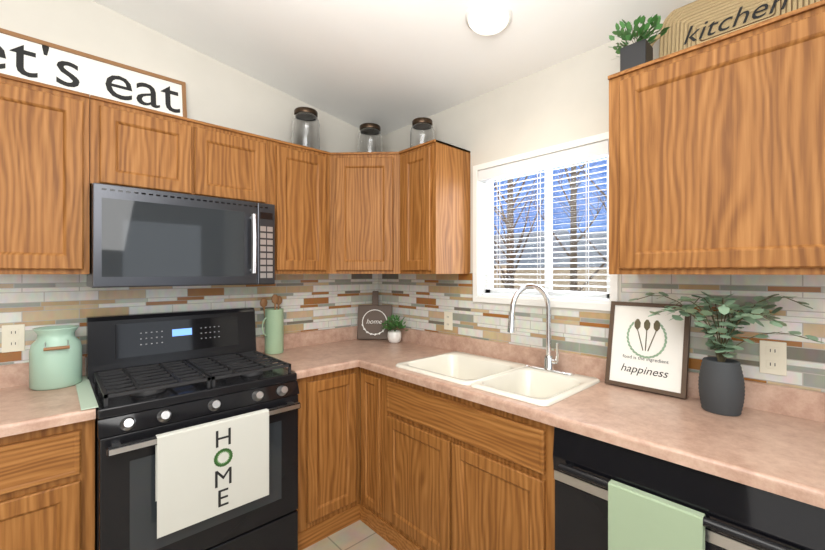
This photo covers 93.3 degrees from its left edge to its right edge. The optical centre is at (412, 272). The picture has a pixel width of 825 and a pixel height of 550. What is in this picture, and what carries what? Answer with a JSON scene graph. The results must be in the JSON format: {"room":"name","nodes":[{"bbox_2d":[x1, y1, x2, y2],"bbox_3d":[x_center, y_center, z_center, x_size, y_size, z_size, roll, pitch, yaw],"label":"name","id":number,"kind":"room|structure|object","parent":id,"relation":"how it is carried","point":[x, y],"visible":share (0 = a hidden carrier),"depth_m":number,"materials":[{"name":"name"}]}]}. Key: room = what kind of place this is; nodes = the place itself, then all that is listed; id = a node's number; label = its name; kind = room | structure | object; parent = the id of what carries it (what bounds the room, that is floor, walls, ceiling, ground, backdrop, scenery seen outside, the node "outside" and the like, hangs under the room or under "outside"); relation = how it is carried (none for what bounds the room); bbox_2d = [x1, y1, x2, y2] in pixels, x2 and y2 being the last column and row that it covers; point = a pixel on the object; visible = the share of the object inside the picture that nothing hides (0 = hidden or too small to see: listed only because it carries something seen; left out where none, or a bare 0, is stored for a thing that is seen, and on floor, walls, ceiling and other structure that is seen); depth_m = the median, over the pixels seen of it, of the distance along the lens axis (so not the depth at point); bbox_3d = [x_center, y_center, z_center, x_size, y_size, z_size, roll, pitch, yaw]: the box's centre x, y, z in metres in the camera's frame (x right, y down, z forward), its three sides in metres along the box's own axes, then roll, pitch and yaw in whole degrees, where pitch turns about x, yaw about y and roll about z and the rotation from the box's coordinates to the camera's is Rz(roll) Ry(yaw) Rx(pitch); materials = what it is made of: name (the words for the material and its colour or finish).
{"room":"kitchen","nodes":[
{"label":"kitchen","id":0,"kind":"room"},
{"bbox_2d":[0,0,377,375],"bbox_3d":[-1.839,-0.285,1.643,4.400,3.380,0.108,0,0,-43],"label":"wall","id":1,"kind":"structure","parent":0,"point":[221,94],"depth_m":2.10,"materials":[{"name":"paint"}]},
{"bbox_2d":[2,324,24,352],"bbox_3d":[-1.718,0.281,1.678,0.070,0.116,0.007,0,0,-43],"label":"electrical outlet","id":2,"kind":"object","parent":1,"relation":"attached to","point":[13,338],"visible":1,"depth_m":1.68,"materials":[{"name":"beige plastic"}]},
{"bbox_2d":[0,73,89,273],"bbox_3d":[-1.606,-0.367,1.575,0.448,0.745,0.322,0,0,-43],"label":"upper cabinet","id":3,"kind":"object","parent":1,"relation":"attached to","point":[44,178],"visible":1,"depth_m":1.52,"materials":[{"name":"brown wood"}]},
{"bbox_2d":[0,28,186,117],"bbox_3d":[-1.544,-0.888,1.806,0.875,0.293,0.069,0,0,-43],"label":"eat sign","id":4,"kind":"object","parent":3,"relation":"on","point":[33,59],"visible":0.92,"depth_m":1.83,"materials":[{"name":"white wood"}]},
{"bbox_2d":[0,356,95,437],"bbox_3d":[-1.604,0.457,1.374,0.718,0.132,0.603,0,0,-43],"label":"countertop","id":5,"kind":"structure","parent":1,"relation":"attached to","point":[23,409],"depth_m":1.43,"materials":[{"name":"laminate"}]},
{"bbox_2d":[29,325,81,390],"bbox_3d":[-1.527,0.359,1.671,0.170,0.250,0.193,0,0,-43],"label":"canister","id":6,"kind":"object","parent":5,"relation":"on","point":[55,357],"visible":0.98,"depth_m":1.62,"materials":[{"name":"sage painted metal"},{"name":"brown wood"}]},
{"bbox_2d":[75,376,97,409],"bbox_3d":[-1.346,0.482,1.600,0.048,0.004,0.580,0,0,-43],"label":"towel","id":7,"kind":"object","parent":5,"relation":"on","point":[86,397],"visible":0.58,"depth_m":1.53,"materials":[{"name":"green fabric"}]},
{"bbox_2d":[90,95,270,203],"bbox_3d":[-1.161,-0.557,1.988,0.763,0.365,0.322,0,0,-43],"label":"upper cabinet","id":8,"kind":"object","parent":1,"relation":"attached to","point":[134,146],"visible":0.98,"depth_m":1.82,"materials":[{"name":"brown wood"}]},
{"bbox_2d":[87,183,274,287],"bbox_3d":[-1.124,-0.153,1.948,0.755,0.429,0.430,0,0,-43],"label":"microwave","id":9,"kind":"object","parent":8,"relation":"attached to","point":[140,237],"visible":1,"depth_m":1.77,"materials":[{"name":"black metal"}]},
{"bbox_2d":[270,138,330,273],"bbox_3d":[-0.743,-0.367,2.376,0.373,0.745,0.322,0,0,-43],"label":"upper cabinet","id":10,"kind":"object","parent":1,"relation":"attached to","point":[300,187],"visible":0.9,"depth_m":2.26,"materials":[{"name":"brown wood"}]},
{"bbox_2d":[292,107,319,149],"bbox_3d":[-0.666,-0.876,2.438,0.169,0.271,0.169,0,0,2],"label":"glass jar","id":11,"kind":"object","parent":10,"relation":"on","point":[305,127],"depth_m":2.37,"materials":[{"name":"white"}]},
{"bbox_2d":[256,330,359,378],"bbox_3d":[-0.652,0.457,2.257,0.345,0.132,0.603,0,0,-43],"label":"countertop","id":12,"kind":"structure","parent":1,"relation":"attached to","point":[309,353],"depth_m":2.38,"materials":[{"name":"laminate"}]},
{"bbox_2d":[260,294,283,353],"bbox_3d":[-0.850,0.307,2.363,0.146,0.353,0.111,0,0,-43],"label":"utensil holder","id":13,"kind":"object","parent":12,"relation":"on","point":[274,329],"visible":1,"depth_m":2.33,"materials":[{"name":"green ceramic"}]},
{"bbox_2d":[330,152,399,273],"bbox_3d":[-0.285,-0.367,2.606,0.608,0.745,0.608,0,0,-43],"label":"upper cabinet","id":14,"kind":"object","parent":1,"relation":"attached to","point":[364,212],"visible":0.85,"depth_m":2.38,"materials":[{"name":"brown wood"}]},
{"bbox_2d":[358,123,382,151],"bbox_3d":[-0.290,-0.871,2.664,0.169,0.260,0.169,0,0,2],"label":"glass jar","id":15,"kind":"object","parent":14,"relation":"on","point":[370,139],"depth_m":2.60,"materials":[{"name":"white"}]},
{"bbox_2d":[323,326,411,333],"bbox_3d":[-0.300,0.457,2.594,0.390,0.132,0.590,0,0,-43],"label":"countertop","id":16,"kind":"structure","parent":1,"relation":"attached to","point":[352,329],"depth_m":2.79,"materials":[{"name":"laminate"}]},
{"bbox_2d":[303,520,396,549],"bbox_3d":[-0.277,1.435,-0.039,4.400,0.060,4.700,0,0,-43],"label":"floor","id":17,"kind":"structure","parent":0,"point":[359,535],"depth_m":2.04,"materials":[{"name":"tile"}]},
{"bbox_2d":[0,419,94,549],"bbox_3d":[-1.610,0.965,1.380,0.718,0.880,0.582,0,0,-43],"label":"base cabinet","id":18,"kind":"object","parent":17,"relation":"on","point":[47,488],"visible":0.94,"depth_m":1.33,"materials":[{"name":"brown wood"}]},
{"bbox_2d":[86,307,299,549],"bbox_3d":[-1.020,0.805,1.836,0.759,1.200,0.682,0,0,-43],"label":"stove","id":19,"kind":"object","parent":17,"relation":"on","point":[150,376],"visible":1,"depth_m":1.74,"materials":[{"name":"black metal"}]},
{"bbox_2d":[155,409,268,538],"bbox_3d":[-0.798,0.793,1.590,0.420,0.374,0.031,0,0,-43],"label":"towel","id":20,"kind":"object","parent":19,"relation":"hanging from","point":[205,471],"visible":1,"depth_m":1.56,"materials":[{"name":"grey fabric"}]},
{"bbox_2d":[296,367,359,549],"bbox_3d":[-0.634,0.965,2.286,0.410,0.880,0.582,0,0,-43],"label":"base cabinet","id":21,"kind":"object","parent":17,"relation":"on","point":[329,457],"visible":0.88,"depth_m":2.07,"materials":[{"name":"brown wood"}]},
{"bbox_2d":[360,367,554,549],"bbox_3d":[0.301,0.965,1.978,0.582,0.880,1.174,0,0,-43],"label":"base cabinet","id":22,"kind":"object","parent":17,"relation":"on","point":[441,470],"visible":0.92,"depth_m":1.71,"materials":[{"name":"brown wood"}]},
{"bbox_2d":[553,427,824,549],"bbox_3d":[0.907,0.966,1.274,0.618,0.878,0.673,0,0,-43],"label":"dishwasher","id":23,"kind":"object","parent":17,"relation":"on","point":[738,516],"visible":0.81,"depth_m":1.08,"materials":[{"name":"black metal"}]},
{"bbox_2d":[608,479,704,549],"bbox_3d":[0.673,0.825,1.089,0.030,0.400,0.230,0,0,-43],"label":"towel","id":24,"kind":"object","parent":23,"relation":"hanging from","point":[638,519],"visible":1,"depth_m":1.09,"materials":[{"name":"green fabric"}]},
{"bbox_2d":[92,0,695,135],"bbox_3d":[-0.277,-1.409,-0.039,4.400,0.738,4.700,0,0,-43],"label":"ceiling","id":25,"kind":"structure","parent":0,"point":[388,66],"depth_m":1.95,"materials":[{"name":"paint"}]},
{"bbox_2d":[465,0,511,34],"bbox_3d":[0.332,-1.103,1.700,0.200,0.067,0.200,0,0,-43],"label":"dome ceiling light","id":26,"kind":"object","parent":25,"relation":"attached to","point":[487,17],"visible":1,"depth_m":1.66,"materials":[{"name":"white glass"}]},
{"bbox_2d":[378,19,824,391],"bbox_3d":[1.295,-0.285,1.421,0.108,3.380,4.700,0,0,-43],"label":"wall","id":27,"kind":"structure","parent":0,"point":[567,100],"depth_m":1.93,"materials":[{"name":"paint"}]},
{"bbox_2d":[399,139,469,273],"bbox_3d":[0.131,-0.367,2.368,0.322,0.745,0.303,0,0,-43],"label":"upper cabinet","id":28,"kind":"object","parent":27,"relation":"attached to","point":[434,206],"depth_m":2.25,"materials":[{"name":"brown wood"}]},
{"bbox_2d":[410,117,434,146],"bbox_3d":[0.061,-0.836,2.389,0.149,0.190,0.149,0,0,2],"label":"glass jar","id":29,"kind":"object","parent":28,"relation":"on","point":[422,130],"depth_m":2.33,"materials":[{"name":"white"}]},
{"bbox_2d":[444,311,452,329],"bbox_3d":[0.228,0.305,2.486,0.007,0.116,0.070,0,0,-43],"label":"electrical outlet","id":30,"kind":"object","parent":27,"relation":"attached to","point":[448,320],"visible":1,"depth_m":2.48,"materials":[{"name":"beige plastic"}]},
{"bbox_2d":[473,132,618,310],"bbox_3d":[0.681,-0.235,2.078,0.114,0.814,0.814,0,0,-43],"label":"window","id":31,"kind":"structure","parent":27,"relation":"in","point":[480,199],"depth_m":2.08,"materials":[{"name":"white plastic"}]},
{"bbox_2d":[478,141,609,301],"bbox_3d":[0.663,-0.235,2.062,0.062,0.736,0.734,0,0,-43],"label":"window blinds","id":32,"kind":"object","parent":31,"relation":"attached to","point":[580,154],"visible":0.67,"depth_m":2.01,"materials":[{"name":"white plastic"}]},
{"bbox_2d":[324,328,824,508],"bbox_3d":[0.585,0.457,1.641,0.630,0.132,3.190,0,0,-43],"label":"countertop","id":33,"kind":"structure","parent":27,"relation":"attached to","point":[771,438],"depth_m":1.30,"materials":[{"name":"laminate"}]},
{"bbox_2d":[357,291,391,339],"bbox_3d":[-0.276,0.308,2.861,0.250,0.350,0.082,0,0,2],"label":"cutting board","id":34,"kind":"object","parent":33,"relation":"on","point":[373,317],"visible":0.98,"depth_m":2.85,"materials":[{"name":"brown wood"}]},
{"bbox_2d":[381,315,406,342],"bbox_3d":[-0.138,0.385,2.704,0.179,0.199,0.208,0,0,-43],"label":"potted plant","id":35,"kind":"object","parent":33,"relation":"on","point":[394,336],"visible":1,"depth_m":2.69,"materials":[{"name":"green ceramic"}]},
{"bbox_2d":[396,351,599,405],"bbox_3d":[0.374,0.568,1.886,0.505,0.191,0.855,0,0,-43],"label":"sink","id":36,"kind":"object","parent":33,"relation":"in","point":[515,380],"visible":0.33,"depth_m":1.88,"materials":[{"name":"beige ceramic"}]},
{"bbox_2d":[507,283,574,375],"bbox_3d":[0.602,0.260,1.835,0.213,0.421,0.250,0,0,-43],"label":"faucet","id":37,"kind":"object","parent":33,"relation":"on","point":[550,361],"visible":1,"depth_m":1.87,"materials":[{"name":"silver metal"}]},
{"bbox_2d":[605,301,690,398],"bbox_3d":[0.974,0.305,1.624,0.098,0.357,0.295,0,0,-43],"label":"print","id":38,"kind":"object","parent":33,"relation":"on","point":[645,352],"visible":1,"depth_m":1.61,"materials":[{"name":"white paper"}]},
{"bbox_2d":[628,291,823,415],"bbox_3d":[1.055,0.275,1.375,0.287,0.418,0.559,0,0,-43],"label":"vase","id":39,"kind":"object","parent":33,"relation":"on","point":[721,387],"visible":1,"depth_m":1.33,"materials":[{"name":"grey"}]},
{"bbox_2d":[608,0,824,274],"bbox_3d":[1.099,-0.367,1.310,0.342,0.745,0.724,0,0,-43],"label":"upper cabinet","id":40,"kind":"object","parent":27,"relation":"attached to","point":[717,156],"visible":1,"depth_m":1.21,"materials":[{"name":"brown wood"}]},
{"bbox_2d":[609,14,670,70],"bbox_3d":[0.854,-0.862,1.496,0.191,0.242,0.228,0,0,-43],"label":"plant","id":41,"kind":"object","parent":40,"relation":"on","point":[639,51],"visible":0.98,"depth_m":1.47,"materials":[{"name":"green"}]},
{"bbox_2d":[650,0,820,57],"bbox_3d":[1.160,-0.906,1.438,0.076,0.329,0.539,0,0,-43],"label":"decorative sign","id":42,"kind":"object","parent":40,"relation":"on","point":[696,22],"visible":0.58,"depth_m":1.46,"materials":[{"name":"brown wood"}]},
{"bbox_2d":[759,340,786,375],"bbox_3d":[1.266,0.298,1.369,0.007,0.116,0.070,0,0,-43],"label":"electrical outlet","id":43,"kind":"object","parent":27,"relation":"attached to","point":[772,357],"visible":1,"depth_m":1.37,"materials":[{"name":"beige plastic"}]},
{"label":"outside","id":44,"kind":"structure","parent":0,"visible":0},
{"bbox_2d":[493,157,606,235],"bbox_3d":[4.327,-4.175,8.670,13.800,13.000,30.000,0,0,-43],"label":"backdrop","id":45,"kind":"structure","parent":44,"point":[557,210],"depth_m":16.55,"materials":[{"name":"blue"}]},
{"bbox_2d":[493,230,606,291],"bbox_3d":[4.435,0.324,9.656,6.700,3.198,15.300,0,0,-43],"label":"house","id":46,"kind":"structure","parent":45,"relation":"on","point":[566,260],"depth_m":9.16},
{"bbox_2d":[493,161,606,290],"bbox_3d":[1.946,-0.938,5.836,2.064,5.725,3.738,0,0,-43],"label":"tree","id":47,"kind":"object","parent":45,"relation":"on","point":[510,241],"depth_m":5.62,"materials":[{"name":"plant"}]}
]}

